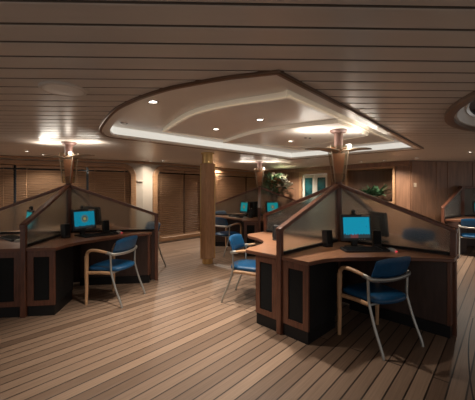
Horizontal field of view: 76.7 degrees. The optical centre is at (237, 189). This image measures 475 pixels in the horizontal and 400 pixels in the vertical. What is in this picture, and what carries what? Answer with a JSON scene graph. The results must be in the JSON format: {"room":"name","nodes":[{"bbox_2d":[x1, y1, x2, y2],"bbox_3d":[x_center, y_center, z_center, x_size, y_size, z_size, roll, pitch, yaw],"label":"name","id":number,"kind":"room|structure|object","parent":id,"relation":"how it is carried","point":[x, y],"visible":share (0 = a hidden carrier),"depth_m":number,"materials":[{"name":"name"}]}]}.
{"room":"computer room","nodes":[
{"label":"computer room","id":0,"kind":"room"},
{"bbox_2d":[0,158,142,207],"bbox_3d":[-4.503,0.345,6.403,4.786,2.110,0.120,0,0,-27],"label":"wall","id":1,"kind":"structure","parent":0,"point":[138,168],"depth_m":7.40,"materials":[{"name":"beige paint"}]},
{"bbox_2d":[0,159,135,205],"bbox_3d":[-4.182,0.357,6.555,3.750,1.985,0.186,0,0,-27],"label":"window","id":2,"kind":"structure","parent":1,"relation":"in","point":[132,173],"depth_m":6.83,"materials":[{"name":"brown wood"}]},
{"bbox_2d":[0,165,13,207],"bbox_3d":[-5.207,0.357,6.018,1.156,1.757,0.062,0,0,-27],"label":"window blind","id":3,"kind":"object","parent":2,"relation":"attached to","point":[6,175],"visible":0.41,"depth_m":6.23,"materials":[{"name":"brown wood"}]},
{"bbox_2d":[16,165,85,200],"bbox_3d":[-4.066,0.357,6.609,1.312,1.757,0.062,0,0,-27],"label":"window blind","id":4,"kind":"object","parent":2,"relation":"attached to","point":[23,188],"visible":0.38,"depth_m":6.50,"materials":[{"name":"brown wood"}]},
{"bbox_2d":[89,167,129,203],"bbox_3d":[-3.039,0.357,7.141,0.902,1.757,0.062,0,0,-27],"label":"window blind","id":5,"kind":"object","parent":2,"relation":"attached to","point":[122,184],"visible":0.3,"depth_m":7.16,"materials":[{"name":"brown wood"}]},
{"bbox_2d":[0,155,142,163],"bbox_3d":[-4.459,-0.677,6.319,4.786,0.055,0.070,0,0,-27],"label":"trim","id":6,"kind":"structure","parent":1,"relation":"attached to","point":[1,156],"depth_m":6.61,"materials":[{"name":"brown wood"}]},
{"bbox_2d":[143,161,248,243],"bbox_3d":[-0.770,0.345,9.315,0.120,2.110,4.887,0,0,42],"label":"wall","id":7,"kind":"structure","parent":0,"point":[148,169],"depth_m":7.59,"materials":[{"name":"beige paint"}]},
{"bbox_2d":[152,166,199,241],"bbox_3d":[-1.580,0.357,8.386,0.186,1.985,1.877,0,0,42],"label":"window","id":8,"kind":"structure","parent":7,"relation":"in","point":[157,170],"depth_m":8.18,"materials":[{"name":"brown wood"}]},
{"bbox_2d":[158,170,183,236],"bbox_3d":[-1.814,0.357,8.116,0.062,1.757,0.882,0,0,42],"label":"window blind","id":9,"kind":"object","parent":8,"relation":"attached to","point":[167,199],"visible":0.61,"depth_m":8.12,"materials":[{"name":"brown wood"}]},
{"bbox_2d":[184,172,199,233],"bbox_3d":[-1.269,0.357,8.727,0.062,1.757,0.675,0,0,42],"label":"window blind","id":10,"kind":"object","parent":8,"relation":"attached to","point":[189,184],"visible":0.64,"depth_m":8.68,"materials":[{"name":"brown wood"}]},
{"bbox_2d":[143,161,254,171],"bbox_3d":[-0.699,-0.677,9.252,0.071,0.055,4.887,0,0,42],"label":"trim","id":11,"kind":"structure","parent":7,"relation":"attached to","point":[144,162],"depth_m":8.36,"materials":[{"name":"brown wood"}]},
{"bbox_2d":[215,170,261,199],"bbox_3d":[-0.022,0.357,10.136,0.186,1.985,2.687,0,0,42],"label":"window","id":12,"kind":"structure","parent":7,"relation":"in","point":[216,171],"depth_m":10.06,"materials":[{"name":"brown wood"}]},
{"bbox_2d":[215,173,245,203],"bbox_3d":[-0.269,0.357,9.850,0.063,1.757,1.651,0,0,42],"label":"window blind","id":13,"kind":"object","parent":12,"relation":"attached to","point":[232,183],"visible":0.29,"depth_m":9.80,"materials":[{"name":"brown wood"}]},
{"bbox_2d":[246,175,257,190],"bbox_3d":[0.551,0.357,10.771,0.062,1.757,0.696,0,0,42],"label":"window blind","id":14,"kind":"object","parent":12,"relation":"attached to","point":[251,183],"visible":0.22,"depth_m":10.69,"materials":[{"name":"brown wood"}]},
{"bbox_2d":[0,0,474,169],"bbox_3d":[0.433,-0.772,5.563,18.358,0.165,14.369,0,0,0],"label":"ceiling","id":15,"kind":"structure","parent":0,"point":[388,73],"depth_m":1.86,"materials":[{"name":"brown wood"}]},
{"bbox_2d":[38,81,86,96],"bbox_3d":[-1.217,-0.700,2.099,0.296,0.020,0.296,0,0,0],"label":"ceiling speaker","id":16,"kind":"object","parent":15,"relation":"attached to","point":[65,89],"visible":1,"depth_m":2.06},
{"bbox_2d":[42,85,83,96],"bbox_3d":[-1.217,-0.692,2.099,0.260,0.004,0.260,0,0,0],"label":"grille","id":17,"kind":"object","parent":16,"relation":"attached to","point":[60,90],"depth_m":2.09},
{"bbox_2d":[148,100,158,103],"bbox_3d":[-0.802,-0.831,2.830,0.116,0.008,0.116,0,0,0],"label":"recessed light","id":18,"kind":"object","parent":15,"relation":"in","point":[153,101],"visible":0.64,"depth_m":2.85,"materials":[{"name":"silver metal"}]},
{"bbox_2d":[110,126,290,156],"bbox_3d":[-0.236,-0.779,5.289,0.131,0.095,4.089,0,0,43],"label":"light","id":19,"kind":"object","parent":15,"relation":"on","point":[258,141],"depth_m":4.60,"materials":[{"name":"grey"}]},
{"bbox_2d":[291,142,409,156],"bbox_3d":[2.107,-0.779,5.896,2.470,0.095,0.017,0,0,43],"label":"light","id":20,"kind":"object","parent":15,"relation":"on","point":[384,147],"depth_m":5.61,"materials":[{"name":"grey"}]},
{"bbox_2d":[444,90,474,131],"bbox_3d":[3.430,-0.843,1.880,3.514,0.335,3.514,0,0,0],"label":"dome","id":21,"kind":"object","parent":15,"relation":"attached to","point":[460,115],"visible":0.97,"depth_m":2.90,"materials":[{"name":"brown wood"}]},
{"bbox_2d":[454,106,474,126],"bbox_3d":[3.430,-0.745,1.880,3.364,0.070,3.364,0,0,0],"label":"light","id":22,"kind":"object","parent":21,"relation":"on","point":[465,117],"depth_m":3.07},
{"bbox_2d":[0,238,474,399],"bbox_3d":[0.500,1.425,5.500,17.000,0.050,14.000,0,0,0],"label":"floor","id":23,"kind":"structure","parent":0,"point":[175,340],"depth_m":2.62,"materials":[{"name":"brown wood"}]},
{"bbox_2d":[0,252,19,317],"bbox_3d":[-2.564,1.040,3.539,0.286,0.720,0.524,0,0,-8],"label":"base cabinet","id":24,"kind":"object","parent":23,"relation":"on","point":[9,261],"visible":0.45,"depth_m":3.29,"materials":[{"name":"black wood"}]},
{"bbox_2d":[0,234,19,251],"bbox_3d":[-3.045,1.020,3.784,1.194,0.760,1.196,0,0,-8],"label":"desk","id":25,"kind":"object","parent":23,"relation":"on","point":[5,246],"visible":0.22,"depth_m":3.46,"materials":[{"name":"brown wood"}]},
{"bbox_2d":[0,235,19,241],"bbox_3d":[-2.925,0.623,3.909,0.470,0.034,0.170,0,0,37],"label":"keyboard","id":26,"kind":"object","parent":25,"relation":"on","point":[11,238],"visible":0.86,"depth_m":3.86,"materials":[{"name":"plastic"}]},
{"bbox_2d":[26,210,34,217],"bbox_3d":[-2.821,0.456,4.081,0.350,0.368,0.180,0,0,45],"label":"computer monitor","id":27,"kind":"object","parent":25,"relation":"on","point":[29,212],"visible":0.12,"depth_m":4.08,"materials":[{"name":"plastic"}]},
{"bbox_2d":[27,246,72,316],"bbox_3d":[-2.218,1.040,3.587,0.286,0.720,0.524,0,0,-8],"label":"base cabinet","id":28,"kind":"object","parent":23,"relation":"on","point":[49,273],"visible":0.8,"depth_m":3.34,"materials":[{"name":"black wood"}]},
{"bbox_2d":[0,183,158,317],"bbox_3d":[-2.477,0.649,4.486,1.820,1.502,1.820,0,0,37],"label":"privacy screen","id":29,"kind":"object","parent":23,"relation":"on","point":[52,208],"visible":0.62,"depth_m":4.41,"materials":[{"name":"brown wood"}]},
{"bbox_2d":[43,141,94,182],"bbox_3d":[-2.521,-0.406,4.472,0.840,0.609,0.239,0,0,8],"label":"lamp","id":30,"kind":"object","parent":29,"relation":"on","point":[69,156],"visible":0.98,"depth_m":4.45,"materials":[{"name":"brown wood"}]},
{"bbox_2d":[26,231,151,285],"bbox_3d":[-1.823,1.020,3.956,1.194,0.760,1.196,0,0,-8],"label":"desk","id":31,"kind":"object","parent":23,"relation":"on","point":[127,276],"visible":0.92,"depth_m":4.43,"materials":[{"name":"brown wood"}]},
{"bbox_2d":[60,223,70,237],"bbox_3d":[-2.316,0.545,4.036,0.114,0.190,0.096,0,0,27],"label":"speaker","id":32,"kind":"object","parent":31,"relation":"on","point":[64,228],"visible":1,"depth_m":4.00},
{"bbox_2d":[65,224,69,234],"bbox_3d":[-2.274,0.531,4.015,0.020,0.144,0.072,0,0,27],"label":"grille","id":33,"kind":"object","parent":32,"relation":"attached to","point":[67,226],"depth_m":4.01,"materials":[{"name":"black"}]},
{"bbox_2d":[70,209,95,236],"bbox_3d":[-2.172,0.456,4.243,0.180,0.368,0.350,0,0,29],"label":"computer monitor","id":34,"kind":"object","parent":31,"relation":"on","point":[82,220],"visible":0.85,"depth_m":4.22,"materials":[{"name":"plastic"}]},
{"bbox_2d":[81,231,118,237],"bbox_3d":[-1.927,0.623,4.221,0.170,0.034,0.470,0,0,43],"label":"keyboard","id":35,"kind":"object","parent":31,"relation":"on","point":[111,232],"visible":1,"depth_m":4.17,"materials":[{"name":"plastic"}]},
{"bbox_2d":[102,220,109,231],"bbox_3d":[-1.979,0.545,4.500,0.096,0.190,0.114,0,0,-43],"label":"speaker","id":36,"kind":"object","parent":31,"relation":"on","point":[105,223],"visible":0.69,"depth_m":4.46},
{"bbox_2d":[104,221,108,230],"bbox_3d":[-1.947,0.531,4.466,0.072,0.144,0.020,0,0,-43],"label":"grille","id":37,"kind":"object","parent":36,"relation":"attached to","point":[106,223],"depth_m":4.46,"materials":[{"name":"black"}]},
{"bbox_2d":[84,235,145,307],"bbox_3d":[-1.562,0.995,3.863,0.545,0.815,0.569,0,0,14],"label":"armchair","id":38,"kind":"object","parent":23,"relation":"on","point":[123,246],"visible":1,"depth_m":3.68,"materials":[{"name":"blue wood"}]},
{"bbox_2d":[158,222,165,266],"bbox_3d":[-1.668,0.995,5.441,0.569,0.815,0.545,0,0,42],"label":"armchair","id":39,"kind":"object","parent":23,"relation":"on","point":[159,224],"visible":0.19,"depth_m":5.39,"materials":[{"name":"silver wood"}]},
{"bbox_2d":[200,152,214,263],"bbox_3d":[-0.575,0.345,5.753,0.284,2.110,0.268,0,0,-12],"label":"pillar","id":40,"kind":"structure","parent":23,"relation":"on","point":[207,168],"depth_m":5.64,"materials":[{"name":"brown wood"}]},
{"bbox_2d":[215,217,241,256],"bbox_3d":[-0.261,0.995,6.628,0.545,0.815,0.569,0,0,-42],"label":"armchair","id":41,"kind":"object","parent":23,"relation":"on","point":[219,222],"visible":0.8,"depth_m":6.48,"materials":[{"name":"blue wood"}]},
{"bbox_2d":[215,215,257,245],"bbox_3d":[-0.113,1.020,6.934,1.194,0.760,1.196,0,0,4],"label":"desk","id":42,"kind":"object","parent":23,"relation":"on","point":[219,240],"visible":0.49,"depth_m":7.44,"materials":[{"name":"brown wood"}]},
{"bbox_2d":[228,215,245,217],"bbox_3d":[-0.015,0.623,7.083,0.170,0.034,0.470,0,0,-40],"label":"keyboard","id":43,"kind":"object","parent":42,"relation":"on","point":[236,216],"visible":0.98,"depth_m":7.00,"materials":[{"name":"plastic"}]},
{"bbox_2d":[240,201,249,216],"bbox_3d":[0.170,0.456,7.175,0.180,0.368,0.350,0,0,-28],"label":"computer monitor","id":44,"kind":"object","parent":42,"relation":"on","point":[244,208],"visible":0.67,"depth_m":7.13,"materials":[{"name":"plastic"}]},
{"bbox_2d":[248,209,253,217],"bbox_3d":[0.314,0.545,6.930,0.114,0.190,0.096,0,0,-40],"label":"speaker","id":45,"kind":"object","parent":42,"relation":"on","point":[251,212],"visible":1,"depth_m":6.90},
{"bbox_2d":[250,201,257,216],"bbox_3d":[0.407,0.460,7.243,0.150,0.360,0.312,0,0,29],"label":"computer tower","id":46,"kind":"object","parent":42,"relation":"on","point":[253,205],"visible":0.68,"depth_m":7.13,"materials":[{"name":"plastic"}]},
{"bbox_2d":[221,234,261,302],"bbox_3d":[0.132,0.995,3.876,0.545,0.815,0.569,0,0,20],"label":"armchair","id":47,"kind":"object","parent":23,"relation":"on","point":[236,241],"visible":0.59,"depth_m":3.75,"materials":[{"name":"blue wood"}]},
{"bbox_2d":[244,222,257,255],"bbox_3d":[0.303,1.040,6.591,0.286,0.720,0.524,0,0,4],"label":"base cabinet","id":48,"kind":"object","parent":23,"relation":"on","point":[249,227],"visible":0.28,"depth_m":6.34,"materials":[{"name":"black wood"}]},
{"bbox_2d":[215,186,295,241],"bbox_3d":[0.550,0.649,7.500,1.760,1.502,1.760,0,0,-40],"label":"privacy screen","id":49,"kind":"object","parent":23,"relation":"on","point":[231,206],"visible":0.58,"depth_m":7.50,"materials":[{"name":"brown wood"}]},
{"bbox_2d":[243,161,275,185],"bbox_3d":[0.550,-0.406,7.492,0.840,0.609,0.239,0,0,0],"label":"lamp","id":50,"kind":"object","parent":49,"relation":"on","point":[259,170],"visible":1,"depth_m":7.48,"materials":[{"name":"brown wood"}]},
{"bbox_2d":[246,232,275,258],"bbox_3d":[0.391,1.020,3.766,1.196,0.760,1.194,0,0,-44],"label":"desk","id":51,"kind":"object","parent":23,"relation":"on","point":[267,248],"visible":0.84,"depth_m":3.40,"materials":[{"name":"brown wood"}]},
{"bbox_2d":[272,225,279,239],"bbox_3d":[0.504,0.545,3.849,0.114,0.190,0.096,0,0,1],"label":"speaker","id":52,"kind":"object","parent":51,"relation":"on","point":[274,226],"visible":0.59,"depth_m":3.81},
{"bbox_2d":[256,255,275,330],"bbox_3d":[0.478,1.040,3.233,0.524,0.720,0.286,0,0,-44],"label":"base cabinet","id":53,"kind":"object","parent":23,"relation":"on","point":[265,266],"visible":0.41,"depth_m":3.06,"materials":[{"name":"black wood"}]},
{"bbox_2d":[256,172,293,195],"bbox_3d":[1.133,0.423,9.347,1.301,1.948,1.205,0,0,0],"label":"flower arrangement","id":54,"kind":"object","parent":23,"relation":"on","point":[274,181],"visible":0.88,"depth_m":9.11,"materials":[{"name":"green plant"}]},
{"bbox_2d":[282,260,335,344],"bbox_3d":[0.723,1.040,2.983,0.524,0.720,0.286,0,0,-44],"label":"base cabinet","id":55,"kind":"object","parent":23,"relation":"on","point":[308,292],"visible":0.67,"depth_m":2.82,"materials":[{"name":"black wood"}]},
{"bbox_2d":[263,182,457,335],"bbox_3d":[1.263,0.649,3.755,1.760,1.502,1.760,0,0,1],"label":"privacy screen","id":56,"kind":"object","parent":23,"relation":"on","point":[302,221],"visible":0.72,"depth_m":3.29,"materials":[{"name":"brown wood"}]},
{"bbox_2d":[305,128,371,181],"bbox_3d":[1.263,-0.426,3.747,0.840,0.649,0.239,0,0,0],"label":"lamp","id":57,"kind":"object","parent":56,"relation":"on","point":[338,152],"visible":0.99,"depth_m":3.73,"materials":[{"name":"brown wood"}]},
{"bbox_2d":[281,242,455,338],"bbox_3d":[1.253,1.020,2.883,1.196,0.760,1.194,0,0,-44],"label":"desk","id":58,"kind":"object","parent":23,"relation":"on","point":[430,284],"visible":0.82,"depth_m":2.98,"materials":[{"name":"brown wood"}]},
{"bbox_2d":[322,230,332,246],"bbox_3d":[1.020,0.545,3.408,0.096,0.190,0.114,0,0,-19],"label":"speaker","id":59,"kind":"object","parent":58,"relation":"on","point":[327,237],"visible":1,"depth_m":3.37},
{"bbox_2d":[327,231,332,243],"bbox_3d":[1.036,0.531,3.363,0.072,0.144,0.020,0,0,-19],"label":"grille","id":60,"kind":"object","parent":59,"relation":"attached to","point":[329,233],"depth_m":3.36,"materials":[{"name":"black"}]},
{"bbox_2d":[339,214,371,246],"bbox_3d":[1.318,0.456,3.344,0.350,0.368,0.180,0,0,-6],"label":"computer monitor","id":61,"kind":"object","parent":58,"relation":"on","point":[354,228],"visible":0.84,"depth_m":3.33,"materials":[{"name":"plastic"}]},
{"bbox_2d":[340,246,389,252],"bbox_3d":[1.341,0.623,3.164,0.470,0.034,0.170,0,0,-3],"label":"keyboard","id":62,"kind":"object","parent":58,"relation":"on","point":[353,248],"visible":1,"depth_m":3.11,"materials":[{"name":"plastic"}]},
{"bbox_2d":[372,230,381,245],"bbox_3d":[1.571,0.545,3.381,0.096,0.190,0.114,0,0,16],"label":"speaker","id":63,"kind":"object","parent":58,"relation":"on","point":[376,234],"visible":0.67,"depth_m":3.34},
{"bbox_2d":[374,231,380,243],"bbox_3d":[1.558,0.531,3.336,0.072,0.144,0.020,0,0,16],"label":"grille","id":64,"kind":"object","parent":63,"relation":"attached to","point":[377,234],"depth_m":3.33,"materials":[{"name":"black"}]},
{"bbox_2d":[388,247,397,251],"bbox_3d":[1.616,0.623,3.129,0.064,0.035,0.119,0,0,-14],"label":"computer mouse","id":65,"kind":"object","parent":58,"relation":"on","point":[389,248],"visible":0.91,"depth_m":3.10,"materials":[{"name":"grey plastic"}]},
{"bbox_2d":[337,256,423,360],"bbox_3d":[1.320,0.995,2.811,0.569,0.815,0.545,0,0,-25],"label":"armchair","id":66,"kind":"object","parent":23,"relation":"on","point":[372,291],"visible":1,"depth_m":2.69,"materials":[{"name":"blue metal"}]},
{"bbox_2d":[441,186,474,245],"bbox_3d":[5.590,0.650,7.215,2.482,1.500,0.397,0,0,-22],"label":"privacy screen","id":67,"kind":"object","parent":23,"relation":"on","point":[460,204],"visible":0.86,"depth_m":7.29,"materials":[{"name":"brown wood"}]},
{"bbox_2d":[445,216,474,254],"bbox_3d":[5.683,1.020,6.922,2.357,0.760,0.814,0,0,-12],"label":"desk","id":68,"kind":"object","parent":23,"relation":"on","point":[454,222],"visible":0.57,"depth_m":6.54,"materials":[{"name":"brown wood"}]},
{"bbox_2d":[458,219,474,256],"bbox_3d":[4.977,0.995,6.310,0.569,0.815,0.545,0,0,36],"label":"armchair","id":69,"kind":"object","parent":23,"relation":"on","point":[465,223],"visible":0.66,"depth_m":6.25,"materials":[{"name":"blue fabric"}]},
{"bbox_2d":[468,318,473,399],"bbox_3d":[2.020,1.398,2.554,1.120,0.001,1.461,0,0,0],"label":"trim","id":70,"kind":"structure","parent":23,"relation":"on","point":[472,318],"depth_m":2.40,"materials":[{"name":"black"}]},
{"bbox_3d":[1.117,1.020,6.838,1.194,0.760,1.196,0,0,4],"label":"desk","id":71,"kind":"object","parent":23,"relation":"on","visible":0},
{"bbox_2d":[265,201,278,212],"bbox_3d":[0.826,0.456,7.131,0.350,0.368,0.180,0,0,-28],"label":"computer monitor","id":72,"kind":"object","parent":71,"relation":"on","point":[271,205],"visible":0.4,"depth_m":7.10,"materials":[{"name":"plastic"}]},
{"bbox_2d":[262,160,409,209],"bbox_3d":[2.713,0.345,9.310,0.538,2.110,5.070,0,0,-40],"label":"wall","id":73,"kind":"structure","parent":0,"point":[358,179],"depth_m":8.31,"materials":[{"name":"brown wood"}]},
{"bbox_2d":[299,170,330,198],"bbox_3d":[2.416,0.403,9.331,0.130,1.995,1.163,0,0,-40],"label":"door","id":74,"kind":"structure","parent":73,"relation":"in","point":[319,180],"depth_m":9.35,"materials":[{"name":"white wood"}]},
{"bbox_2d":[262,160,409,173],"bbox_3d":[2.501,-0.649,9.134,0.051,0.118,5.070,0,0,-40],"label":"trim","id":75,"kind":"structure","parent":73,"relation":"attached to","point":[395,163],"depth_m":8.30,"materials":[{"name":"brown wood"}]},
{"bbox_2d":[345,166,395,203],"bbox_3d":[3.498,-0.120,7.981,0.090,0.960,1.355,0,0,-40],"label":"trim","id":76,"kind":"structure","parent":73,"relation":"attached to","point":[389,167],"depth_m":7.47,"materials":[{"name":"brown wood"}]},
{"bbox_2d":[360,184,391,197],"bbox_3d":[3.648,0.030,8.013,0.578,0.539,1.298,0,0,-40],"label":"potted plant","id":77,"kind":"object","parent":73,"relation":"in","point":[376,192],"visible":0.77,"depth_m":7.92,"materials":[{"name":"green plant"}]},
{"bbox_2d":[410,160,474,221],"bbox_3d":[6.061,0.345,7.599,3.923,2.110,0.140,0,0,-10],"label":"wall","id":78,"kind":"structure","parent":0,"point":[437,181],"depth_m":7.30,"materials":[{"name":"brown wood"}]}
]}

